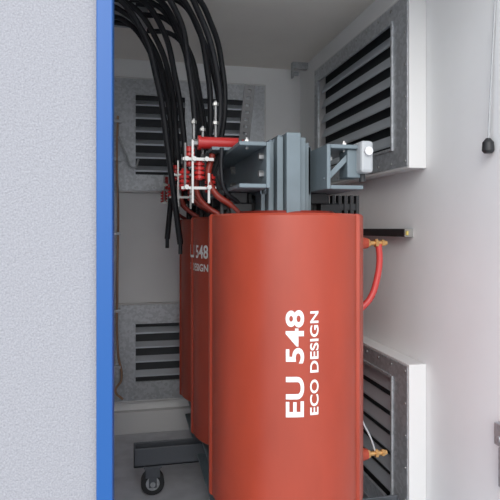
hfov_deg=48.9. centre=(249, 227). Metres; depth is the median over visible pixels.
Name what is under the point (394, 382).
air vent
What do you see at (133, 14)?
cable bundle
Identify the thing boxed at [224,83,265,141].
air vent
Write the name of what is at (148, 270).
wall
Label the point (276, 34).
ceiling
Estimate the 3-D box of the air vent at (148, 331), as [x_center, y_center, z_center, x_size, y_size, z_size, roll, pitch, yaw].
[-0.443,0.910,4.119,1.150,0.720,0.061,0,0,-12]
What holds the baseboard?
attached to the wall at (148, 270)
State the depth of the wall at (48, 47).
1.37 m
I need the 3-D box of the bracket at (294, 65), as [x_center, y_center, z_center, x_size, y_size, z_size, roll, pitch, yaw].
[0.374,-1.187,4.150,0.120,0.114,0.050,0,0,-12]
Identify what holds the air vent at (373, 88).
in the wall at (436, 302)
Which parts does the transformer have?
terminal plate, frame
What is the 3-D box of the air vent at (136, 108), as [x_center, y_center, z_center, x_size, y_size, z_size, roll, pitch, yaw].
[-0.799,-0.676,4.041,0.379,0.840,0.061,0,0,-12]
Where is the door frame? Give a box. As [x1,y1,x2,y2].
[96,0,113,499]
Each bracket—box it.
[291,62,307,78]
[494,421,499,486]
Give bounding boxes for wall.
[0,0,95,499]
[114,58,299,410]
[300,0,499,499]
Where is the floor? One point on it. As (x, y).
(185, 481)
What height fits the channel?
0.038 m
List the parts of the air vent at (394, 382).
panel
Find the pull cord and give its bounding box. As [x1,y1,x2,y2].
[482,0,495,153]
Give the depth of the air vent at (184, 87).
4.09 m
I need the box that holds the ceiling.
[114,0,374,69]
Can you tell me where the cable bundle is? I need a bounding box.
[114,0,227,253]
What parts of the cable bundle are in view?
cable gland plate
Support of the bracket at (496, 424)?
attached to the wall at (436, 302)
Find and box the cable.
[114,115,138,399]
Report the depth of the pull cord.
2.01 m
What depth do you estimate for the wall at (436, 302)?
2.31 m
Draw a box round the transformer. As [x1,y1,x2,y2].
[134,84,397,499]
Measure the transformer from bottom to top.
2.077 m
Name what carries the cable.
attached to the air vent at (136, 108)
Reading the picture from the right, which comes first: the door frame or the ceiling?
the ceiling
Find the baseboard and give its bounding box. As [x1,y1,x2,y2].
[114,406,190,434]
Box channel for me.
[363,229,412,236]
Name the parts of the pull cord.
knob, cord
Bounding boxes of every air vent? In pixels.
[114,76,167,192]
[114,301,184,402]
[179,80,191,145]
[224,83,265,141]
[314,0,425,184]
[363,335,425,499]
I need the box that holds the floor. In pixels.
[114,430,368,499]

